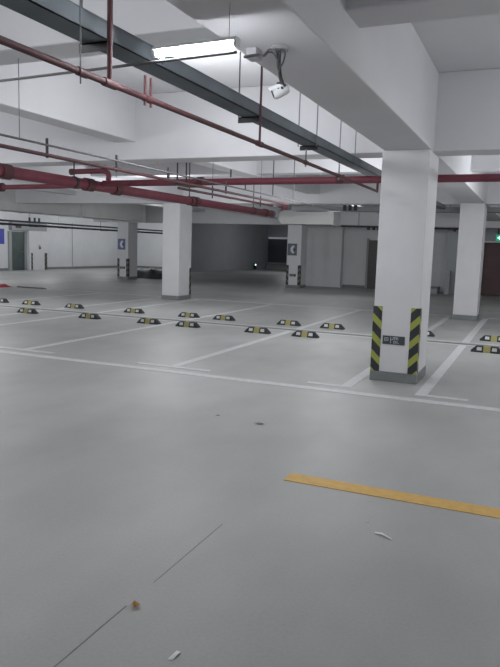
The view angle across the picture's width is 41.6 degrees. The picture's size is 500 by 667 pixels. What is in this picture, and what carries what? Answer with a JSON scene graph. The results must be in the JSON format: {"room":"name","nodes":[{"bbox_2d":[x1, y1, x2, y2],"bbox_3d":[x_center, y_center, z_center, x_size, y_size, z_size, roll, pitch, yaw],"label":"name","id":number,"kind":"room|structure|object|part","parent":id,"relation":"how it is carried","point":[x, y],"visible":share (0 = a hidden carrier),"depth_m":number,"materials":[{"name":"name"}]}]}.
{"room":"parking garage","nodes":[
{"label":"parking garage","id":0,"kind":"room"},
{"bbox_2d":[0,211,117,270],"bbox_3d":[-16.707,-4.106,25.497,0.335,3.700,42.000,5,8,23],"label":"wall","id":1,"kind":"structure","parent":0,"point":[66,248],"depth_m":39.30,"materials":[{"name":"paint"}]},
{"bbox_2d":[0,229,3,243],"bbox_3d":[-12.951,-4.988,33.719,0.034,0.780,0.960,5,8,23],"label":"wall sign","id":2,"kind":"object","parent":1,"relation":"attached to","point":[1,230],"visible":1,"depth_m":34.01,"materials":[{"name":"blue"}]},
{"bbox_2d":[7,222,46,270],"bbox_3d":[-12.019,-4.719,35.653,0.270,2.560,2.730,5,8,23],"label":"door","id":3,"kind":"structure","parent":1,"relation":"in","point":[17,241],"depth_m":35.09,"materials":[{"name":"grey metal"}]},
{"bbox_3d":[-9.926,-4.126,40.972,0.030,0.130,8.400,5,8,23],"label":"skirting","id":4,"kind":"part","parent":1,"relation":"part of","materials":[{"name":"paint"}]},
{"bbox_2d":[137,223,162,268],"bbox_3d":[-5.547,-6.134,43.573,6.300,3.700,0.340,5,8,23],"label":"wall","id":5,"kind":"structure","parent":0,"point":[149,246],"depth_m":43.97,"materials":[{"name":"paint"}]},
{"bbox_3d":[-5.510,-4.336,43.603,5.970,0.130,0.040,5,8,23],"label":"skirting","id":6,"kind":"part","parent":5,"relation":"part of","materials":[{"name":"paint"}]},
{"bbox_2d":[191,224,267,271],"bbox_3d":[-0.979,-6.287,45.804,0.300,3.700,14.000,5,8,23],"label":"wall","id":7,"kind":"structure","parent":0,"point":[214,247],"depth_m":44.38,"materials":[{"name":"paint"}]},
{"bbox_2d":[0,268,499,666],"bbox_3d":[2.603,-1.263,23.691,38.000,0.306,54.500,5,8,23],"label":"floor","id":8,"kind":"structure","parent":0,"point":[238,541],"depth_m":4.56,"materials":[{"name":"concrete"}]},
{"bbox_2d":[0,298,9,302],"bbox_3d":[-6.442,-0.857,16.960,0.500,0.100,0.150,5,8,23],"label":"wheel stop","id":9,"kind":"object","parent":8,"relation":"on","point":[2,300],"visible":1,"depth_m":16.86,"materials":[{"name":"grey rubber"}]},
{"bbox_2d":[0,284,11,287],"bbox_3d":[-8.796,-1.670,22.567,1.220,0.105,0.650,5,8,23],"label":"cloth","id":10,"kind":"object","parent":8,"relation":"on","point":[1,285],"visible":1,"depth_m":22.37,"materials":[{"name":"red fabric"}]},
{"bbox_2d":[16,308,38,313],"bbox_3d":[-4.941,-0.504,14.621,0.500,0.100,0.150,5,8,23],"label":"wheel stop","id":11,"kind":"object","parent":8,"relation":"on","point":[21,310],"visible":1,"depth_m":14.56,"materials":[{"name":"black rubber"}]},
{"bbox_2d":[22,300,40,304],"bbox_3d":[-5.507,-0.776,16.561,0.500,0.100,0.150,5,8,23],"label":"wheel stop","id":12,"kind":"object","parent":8,"relation":"on","point":[26,302],"visible":1,"depth_m":16.50,"materials":[{"name":"grey rubber"}]},
{"bbox_2d":[17,286,46,288],"bbox_3d":[-7.381,-1.549,22.224,1.166,0.056,0.070,4,8,18],"label":"stick","id":13,"kind":"object","parent":8,"relation":"on","point":[17,286],"visible":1,"depth_m":22.17,"materials":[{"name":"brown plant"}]},
{"bbox_2d":[26,231,46,269],"bbox_3d":[-11.749,-4.572,36.286,0.220,2.120,1.406,5,8,23],"label":"pilaster","id":14,"kind":"object","parent":8,"relation":"on","point":[36,257],"visible":0.83,"depth_m":36.14,"materials":[{"name":"paint"}]},
{"bbox_2d":[64,303,84,308],"bbox_3d":[-4.279,-0.669,16.035,0.500,0.100,0.150,5,8,23],"label":"wheel stop","id":15,"kind":"object","parent":8,"relation":"on","point":[76,306],"visible":1,"depth_m":15.97,"materials":[{"name":"grey rubber"}]},
{"bbox_2d":[78,313,100,318],"bbox_3d":[-3.402,-0.371,13.963,0.500,0.100,0.150,5,8,23],"label":"wheel stop","id":16,"kind":"object","parent":8,"relation":"on","point":[83,315],"visible":1,"depth_m":13.90,"materials":[{"name":"grey rubber"}]},
{"bbox_2d":[117,221,137,278],"bbox_3d":[-5.540,-3.791,29.776,0.576,2.640,0.764,5,8,23],"label":"concrete column","id":17,"kind":"structure","parent":8,"relation":"on","point":[127,231],"depth_m":29.51,"materials":[{"name":"paint"}]},
{"bbox_2d":[124,308,144,313],"bbox_3d":[-2.702,-0.533,15.361,0.500,0.100,0.150,5,8,23],"label":"wheel stop","id":18,"kind":"object","parent":8,"relation":"on","point":[128,310],"visible":1,"depth_m":15.31,"materials":[{"name":"grey rubber"}]},
{"bbox_2d":[131,600,138,608],"bbox_3d":[-0.510,1.207,2.921,0.037,0.017,0.064,3,8,11],"label":"dry leaf","id":19,"kind":"object","parent":8,"relation":"on","point":[134,603],"visible":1,"depth_m":2.94,"materials":[{"name":"orange plant"}]},
{"bbox_2d":[137,318,160,324],"bbox_3d":[-2.054,-0.254,13.387,0.500,0.100,0.150,5,8,23],"label":"wheel stop","id":20,"kind":"object","parent":8,"relation":"on","point":[141,320],"visible":1,"depth_m":13.33,"materials":[{"name":"grey"}]},
{"bbox_2d":[137,267,161,278],"bbox_3d":[-4.617,-2.955,31.978,2.600,0.461,2.600,5,8,23],"label":"heap","id":21,"kind":"object","parent":8,"relation":"on","point":[153,273],"visible":0.5,"depth_m":31.06,"materials":[{"name":"black plastic"}]},
{"bbox_2d":[168,651,179,659],"bbox_3d":[-0.296,1.262,2.584,0.022,0.008,0.064,6,9,29],"label":"paper scrap","id":22,"kind":"object","parent":8,"relation":"on","point":[176,653],"visible":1,"depth_m":2.58,"materials":[{"name":"white paper"}]},
{"bbox_2d":[162,203,191,299],"bbox_3d":[-2.166,-2.427,19.548,0.576,2.799,0.756,5,8,23],"label":"concrete column","id":23,"kind":"structure","parent":8,"relation":"on","point":[177,217],"depth_m":19.27,"materials":[{"name":"paint"}]},
{"bbox_2d":[175,321,199,327],"bbox_3d":[-1.229,-0.182,13.034,0.500,0.100,0.150,5,8,23],"label":"wheel stop","id":24,"kind":"object","parent":8,"relation":"on","point":[180,323],"visible":1,"depth_m":12.97,"materials":[{"name":"grey rubber"}]},
{"bbox_2d":[178,312,199,317],"bbox_3d":[-1.373,-0.417,14.793,0.500,0.100,0.150,5,8,23],"label":"wheel stop","id":25,"kind":"object","parent":8,"relation":"on","point":[182,314],"visible":1,"depth_m":14.73,"materials":[{"name":"grey rubber"}]},
{"bbox_2d":[213,315,235,320],"bbox_3d":[-0.567,-0.347,14.448,0.500,0.100,0.150,5,8,23],"label":"wheel stop","id":26,"kind":"object","parent":8,"relation":"on","point":[217,317],"visible":1,"depth_m":14.40,"materials":[{"name":"grey"}]},
{"bbox_2d":[244,327,270,333],"bbox_3d":[0.145,-0.063,12.446,0.500,0.100,0.150,5,8,23],"label":"wheel stop","id":27,"kind":"object","parent":8,"relation":"on","point":[260,330],"visible":1,"depth_m":12.38,"materials":[{"name":"grey rubber"}]},
{"bbox_2d":[276,320,300,325],"bbox_3d":[0.817,-0.228,13.856,0.500,0.100,0.150,5,8,23],"label":"wheel stop","id":28,"kind":"object","parent":8,"relation":"on","point":[281,322],"visible":1,"depth_m":13.80,"materials":[{"name":"grey rubber"}]},
{"bbox_2d":[285,225,307,287],"bbox_3d":[1.926,-3.170,27.129,0.616,2.550,0.764,5,8,23],"label":"concrete column","id":29,"kind":"structure","parent":8,"relation":"on","point":[297,234],"depth_m":26.83,"materials":[{"name":"paint"}]},
{"bbox_2d":[291,331,319,337],"bbox_3d":[1.016,0.012,12.073,0.500,0.100,0.150,5,8,23],"label":"wheel stop","id":30,"kind":"object","parent":8,"relation":"on","point":[307,334],"visible":1,"depth_m":12.02,"materials":[{"name":"grey rubber"}]},
{"bbox_2d":[320,323,344,329],"bbox_3d":[1.688,-0.152,13.484,0.500,0.100,0.150,5,8,23],"label":"wheel stop","id":31,"kind":"object","parent":8,"relation":"on","point":[325,325],"visible":1,"depth_m":13.43,"materials":[{"name":"grey rubber"}]},
{"bbox_2d":[374,532,391,538],"bbox_3d":[0.756,1.142,3.732,0.118,0.010,0.021,9,10,44],"label":"paper strip","id":32,"kind":"object","parent":8,"relation":"on","point":[374,532],"visible":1,"depth_m":3.73,"materials":[{"name":"white paper"}]},
{"bbox_2d":[369,149,438,384],"bbox_3d":[1.953,-0.826,8.302,0.576,2.799,0.759,5,8,23],"label":"concrete column","id":33,"kind":"structure","parent":8,"relation":"on","point":[409,178],"depth_m":7.98,"materials":[{"name":"paint"}]},
{"bbox_3d":[1.764,0.084,8.083,0.270,0.105,0.008,5,8,23],"label":"bay plate","id":34,"kind":"part","parent":33,"relation":"part of","materials":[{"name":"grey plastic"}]},
{"bbox_2d":[427,331,434,336],"bbox_3d":[3.329,-0.010,12.782,0.500,0.100,0.150,5,8,23],"label":"wheel stop","id":35,"kind":"object","parent":8,"relation":"on","point":[430,334],"visible":0.23,"depth_m":12.66,"materials":[{"name":"grey rubber"}]},
{"bbox_2d":[430,286,439,293],"bbox_3d":[6.865,-1.756,26.312,1.320,0.260,0.820,5,8,23],"label":"step","id":36,"kind":"structure","parent":8,"relation":"on","point":[433,290],"depth_m":25.77,"materials":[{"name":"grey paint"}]},
{"bbox_2d":[443,271,450,293],"bbox_3d":[7.776,-2.013,25.941,0.200,0.920,0.415,5,8,23],"label":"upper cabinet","id":37,"kind":"object","parent":8,"relation":"on","point":[447,278],"visible":0.99,"depth_m":25.76,"materials":[{"name":"paint"}]},
{"bbox_3d":[7.697,-2.001,25.757,0.160,0.780,0.015,5,8,23],"label":"cabinet door","id":38,"kind":"part","parent":37,"relation":"part of","materials":[{"name":"grey paint"}]},
{"bbox_2d":[452,203,486,320],"bbox_3d":[5.419,-1.758,16.218,0.576,2.799,0.756,5,8,23],"label":"concrete column","id":39,"kind":"structure","parent":8,"relation":"on","point":[472,220],"depth_m":15.89,"materials":[{"name":"paint"}]},
{"bbox_2d":[470,345,499,353],"bbox_3d":[3.903,0.262,10.839,0.500,0.100,0.150,5,8,23],"label":"wheel stop","id":40,"kind":"object","parent":8,"relation":"on","point":[482,349],"visible":1,"depth_m":10.79,"materials":[{"name":"grey rubber"}]},
{"bbox_2d":[479,335,499,341],"bbox_3d":[4.548,0.096,12.261,0.500,0.100,0.150,5,8,23],"label":"wheel stop","id":41,"kind":"object","parent":8,"relation":"on","point":[490,338],"visible":1,"depth_m":12.23,"materials":[{"name":"grey rubber"}]},
{"bbox_2d":[0,0,499,227],"bbox_3d":[2.707,-4.660,23.245,38.000,1.440,54.500,5,8,23],"label":"ceiling","id":42,"kind":"structure","parent":0,"point":[398,74],"depth_m":7.65,"materials":[{"name":"paint"}]},
{"bbox_2d":[0,189,145,222],"bbox_3d":[-8.726,-4.259,20.255,1.030,0.810,18.850,5,8,23],"label":"ventilation duct","id":43,"kind":"object","parent":42,"relation":"hanging from","point":[114,212],"visible":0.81,"depth_m":24.70,"materials":[{"name":"silver metal"}]},
{"bbox_2d":[0,216,162,233],"bbox_3d":[-9.126,-6.086,33.748,0.510,1.460,19.500,5,8,23],"label":"cable tray","id":44,"kind":"object","parent":42,"relation":"hanging from","point":[29,221],"visible":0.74,"depth_m":33.02,"materials":[{"name":"paint"}]},
{"bbox_2d":[0,51,236,81],"bbox_3d":[-2.297,-2.175,4.329,5.061,1.153,0.016,6,8,27],"label":"conduit","id":45,"kind":"object","parent":42,"relation":"hanging from","point":[228,52],"visible":1,"depth_m":3.53,"materials":[{"name":"grey metal"}]},
{"bbox_2d":[0,162,275,217],"bbox_3d":[-3.090,-2.744,9.056,0.204,1.302,18.620,5,8,23],"label":"pipe","id":46,"kind":"object","parent":42,"relation":"hanging from","point":[8,172],"visible":0.95,"depth_m":10.96,"materials":[{"name":"red metal"}]},
{"bbox_2d":[0,183,77,191],"bbox_3d":[-4.725,-2.580,11.625,4.816,0.150,0.148,5,8,23],"label":"pipe","id":47,"kind":"object","parent":46,"relation":"attached to","point":[3,187],"visible":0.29,"depth_m":11.16,"materials":[{"name":"red metal"}]},
{"bbox_2d":[0,138,288,205],"bbox_3d":[-1.771,-1.693,6.231,0.034,0.230,12.300,5,8,23],"label":"pipe","id":48,"kind":"object","parent":42,"relation":"hanging from","point":[116,169],"visible":1,"depth_m":7.01,"materials":[{"name":"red metal"}]},
{"bbox_3d":[-1.858,-1.697,6.027,0.026,0.175,0.026,2,7,1],"label":"support rod","id":49,"kind":"part","parent":48,"relation":"part of","materials":[{"name":"black metal"}]},
{"bbox_3d":[-1.423,-1.814,7.019,0.026,0.175,0.026,2,7,1],"label":"support rod","id":50,"kind":"part","parent":48,"relation":"part of","materials":[{"name":"black metal"}]},
{"bbox_2d":[0,58,337,210],"bbox_3d":[-1.081,-2.490,7.427,0.020,1.260,15.200,5,8,23],"label":"conduit","id":51,"kind":"object","parent":42,"relation":"hanging from","point":[1,134],"visible":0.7,"depth_m":7.06,"materials":[{"name":"grey"}]},
{"bbox_3d":[-1.940,-1.969,5.526,0.007,0.650,0.008,5,8,23],"label":"hanger rod","id":52,"kind":"part","parent":51,"relation":"part of","materials":[{"name":"silver metal"}]},
{"bbox_3d":[0.394,-2.892,10.796,0.018,1.250,0.018,-5,10,-44],"label":"hanger rod","id":53,"kind":"part","parent":51,"relation":"part of","materials":[{"name":"grey metal"}]},
{"bbox_3d":[0.793,-2.999,11.707,0.018,1.250,0.018,-5,10,-44],"label":"hanger rod","id":54,"kind":"part","parent":51,"relation":"part of","materials":[{"name":"grey metal"}]},
{"bbox_2d":[0,0,378,192],"bbox_3d":[-0.450,-1.950,3.808,0.044,1.348,10.996,5,8,23],"label":"pipe","id":55,"kind":"object","parent":42,"relation":"hanging from","point":[107,82],"visible":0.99,"depth_m":3.45,"materials":[{"name":"metal"}]},
{"bbox_2d":[151,7,240,59],"bbox_3d":[-0.281,-1.540,3.368,0.501,0.233,0.060,5,8,26],"label":"strip light","id":56,"kind":"object","parent":42,"relation":"attached to","point":[228,43],"visible":0.96,"depth_m":3.35,"materials":[{"name":"white plastic"}]},
{"bbox_2d":[0,0,445,209],"bbox_3d":[0.927,-2.492,7.316,0.208,1.105,18.600,5,8,23],"label":"cable tray","id":57,"kind":"object","parent":42,"relation":"hanging from","point":[62,16],"visible":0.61,"depth_m":4.07,"materials":[{"name":"paint"}]},
{"bbox_3d":[-0.482,-1.630,3.972,0.004,0.060,0.180,5,8,23],"label":"joint plate","id":58,"kind":"part","parent":57,"relation":"part of","materials":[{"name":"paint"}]},
{"bbox_3d":[-0.076,-2.265,5.256,0.011,1.080,0.011,2,7,1],"label":"hanger rod","id":59,"kind":"part","parent":57,"relation":"part of","materials":[{"name":"silver metal"}]},
{"bbox_3d":[0.502,-2.421,6.577,0.011,1.080,0.011,2,7,1],"label":"hanger rod","id":60,"kind":"part","parent":57,"relation":"part of","materials":[{"name":"silver metal"}]},
{"bbox_3d":[0.678,-2.406,6.502,0.011,1.080,0.011,2,7,1],"label":"hanger rod","id":61,"kind":"part","parent":57,"relation":"part of","materials":[{"name":"silver metal"}]},
{"bbox_3d":[0.874,-1.995,7.068,0.004,0.060,0.180,5,8,23],"label":"joint plate","id":62,"kind":"part","parent":57,"relation":"part of","materials":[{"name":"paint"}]},
{"bbox_3d":[1.276,-2.567,7.868,0.011,1.080,0.011,2,7,1],"label":"hanger rod","id":63,"kind":"part","parent":57,"relation":"part of","materials":[{"name":"silver metal"}]},
{"bbox_2d":[177,162,286,209],"bbox_3d":[-0.124,-2.956,11.510,0.072,1.340,4.500,5,8,23],"label":"pipe","id":64,"kind":"object","parent":42,"relation":"hanging from","point":[179,188],"visible":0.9,"depth_m":11.29,"materials":[{"name":"red metal"}]},
{"bbox_2d":[244,47,261,61],"bbox_3d":[0.030,-1.702,4.011,0.101,0.067,0.114,5,8,23],"label":"junction box","id":65,"kind":"object","parent":42,"relation":"attached to","point":[252,53],"visible":0.98,"depth_m":3.99,"materials":[{"name":"grey paint"}]},
{"bbox_2d":[260,44,289,99],"bbox_3d":[0.157,-1.571,3.973,0.178,0.310,0.131,5,8,23],"label":"security camera","id":66,"kind":"object","parent":42,"relation":"attached to","point":[280,89],"visible":1,"depth_m":3.94,"materials":[{"name":"grey paint"}]},
{"bbox_3d":[0.186,-1.603,3.965,0.055,0.201,0.027,8,10,41],"label":"bracket arm","id":67,"kind":"part","parent":66,"relation":"part of","materials":[{"name":"black metal"}]},
{"bbox_2d":[69,163,499,187],"bbox_3d":[3.136,-2.015,8.118,13.335,0.325,0.400,5,8,23],"label":"pipe","id":68,"kind":"object","parent":42,"relation":"hanging from","point":[108,182],"visible":0.91,"depth_m":9.46,"materials":[{"name":"red metal"}]},
{"bbox_2d":[278,210,338,225],"bbox_3d":[2.282,-4.579,25.994,2.320,0.600,0.710,5,8,23],"label":"ventilation duct","id":69,"kind":"object","parent":42,"relation":"attached to","point":[289,217],"visible":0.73,"depth_m":25.68,"materials":[{"name":"white metal"}]},
{"bbox_2d":[291,205,499,212],"bbox_3d":[5.632,-3.637,16.897,9.500,1.040,0.550,5,8,23],"label":"tray","id":70,"kind":"object","parent":42,"relation":"hanging from","point":[311,208],"visible":0.6,"depth_m":17.91,"materials":[{"name":"grey metal"}]},
{"bbox_2d":[341,221,458,231],"bbox_3d":[6.022,-4.527,24.774,5.301,1.300,0.120,5,8,23],"label":"pipe","id":71,"kind":"object","parent":42,"relation":"hanging from","point":[358,225],"visible":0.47,"depth_m":25.34,"materials":[{"name":"grey metal"}]},
{"bbox_2d":[267,225,287,264],"bbox_3d":[5.902,-6.492,48.970,9.800,3.700,0.300,5,8,23],"label":"wall","id":72,"kind":"structure","parent":0,"point":[273,230],"depth_m":50.36,"materials":[{"name":"paint"}]},
{"bbox_2d":[265,237,287,269],"bbox_3d":[3.432,-6.013,49.669,4.600,2.420,0.500,5,8,23],"label":"door","id":73,"kind":"structure","parent":72,"relation":"in","point":[271,240],"depth_m":50.31,"materials":[{"name":"grey"}]},
{"bbox_3d":[3.458,-5.244,49.886,4.600,0.160,0.150,5,8,23],"label":"shutter rail","id":74,"kind":"part","parent":73,"relation":"part of","materials":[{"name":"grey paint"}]},
{"bbox_2d":[305,225,344,286],"bbox_3d":[3.080,-3.912,28.632,1.980,3.700,0.350,5,8,23],"label":"wall","id":75,"kind":"structure","parent":0,"point":[325,244],"depth_m":28.44,"materials":[{"name":"paint"}]},
{"bbox_2d":[342,227,447,291],"bbox_3d":[5.344,-3.760,28.000,6.050,3.700,0.330,5,8,23],"label":"wall","id":76,"kind":"structure","parent":0,"point":[355,238],"depth_m":28.13,"materials":[{"name":"paint"}]},
{"bbox_3d":[4.474,-2.035,28.419,1.000,0.120,0.030,5,8,23],"label":"skirting","id":77,"kind":"part","parent":76,"relation":"part of","materials":[{"name":"paint"}]},
{"bbox_2d":[365,238,377,288],"bbox_3d":[5.269,-2.954,27.922,0.700,2.120,0.104,5,8,23],"label":"door","id":78,"kind":"structure","parent":76,"relation":"in","point":[371,254],"depth_m":27.97,"materials":[{"name":"grey"}]},
{"bbox_3d":[4.989,-2.980,28.054,0.080,2.120,0.080,5,8,23],"label":"frame","id":79,"kind":"part","parent":78,"relation":"part of","materials":[{"name":"grey metal"}]},
{"bbox_2d":[445,230,458,293],"bbox_3d":[8.579,-3.432,26.254,1.300,3.700,1.000,5,8,23],"label":"wall","id":80,"kind":"structure","parent":0,"point":[452,237],"depth_m":26.02,"materials":[{"name":"paint"}]},
{"bbox_2d":[481,243,499,295],"bbox_3d":[11.278,-2.367,25.000,4.780,2.040,0.080,5,8,23],"label":"door","id":81,"kind":"structure","parent":80,"relation":"in","point":[490,271],"depth_m":25.75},
{"bbox_3d":[9.602,-2.046,25.738,0.900,0.750,0.020,5,8,23],"label":"panel","id":82,"kind":"part","parent":81,"relation":"part of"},
{"bbox_3d":[9.629,-2.938,25.622,0.900,0.750,0.020,5,8,23],"label":"panel","id":83,"kind":"part","parent":81,"relation":"part of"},
{"bbox_2d":[485,228,499,242],"bbox_3d":[13.584,-3.941,23.377,10.050,1.640,0.340,5,8,23],"label":"wall","id":84,"kind":"structure","parent":0,"point":[490,233],"depth_m":25.16,"materials":[{"name":"grey paint"}]},
{"bbox_2d":[495,228,499,240],"bbox_3d":[9.580,-3.741,24.961,0.480,0.490,0.070,5,8,23],"label":"exit sign","id":85,"kind":"object","parent":84,"relation":"attached to","point":[498,234],"visible":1,"depth_m":25.00,"materials":[{"name":"green plastic"}]}
]}

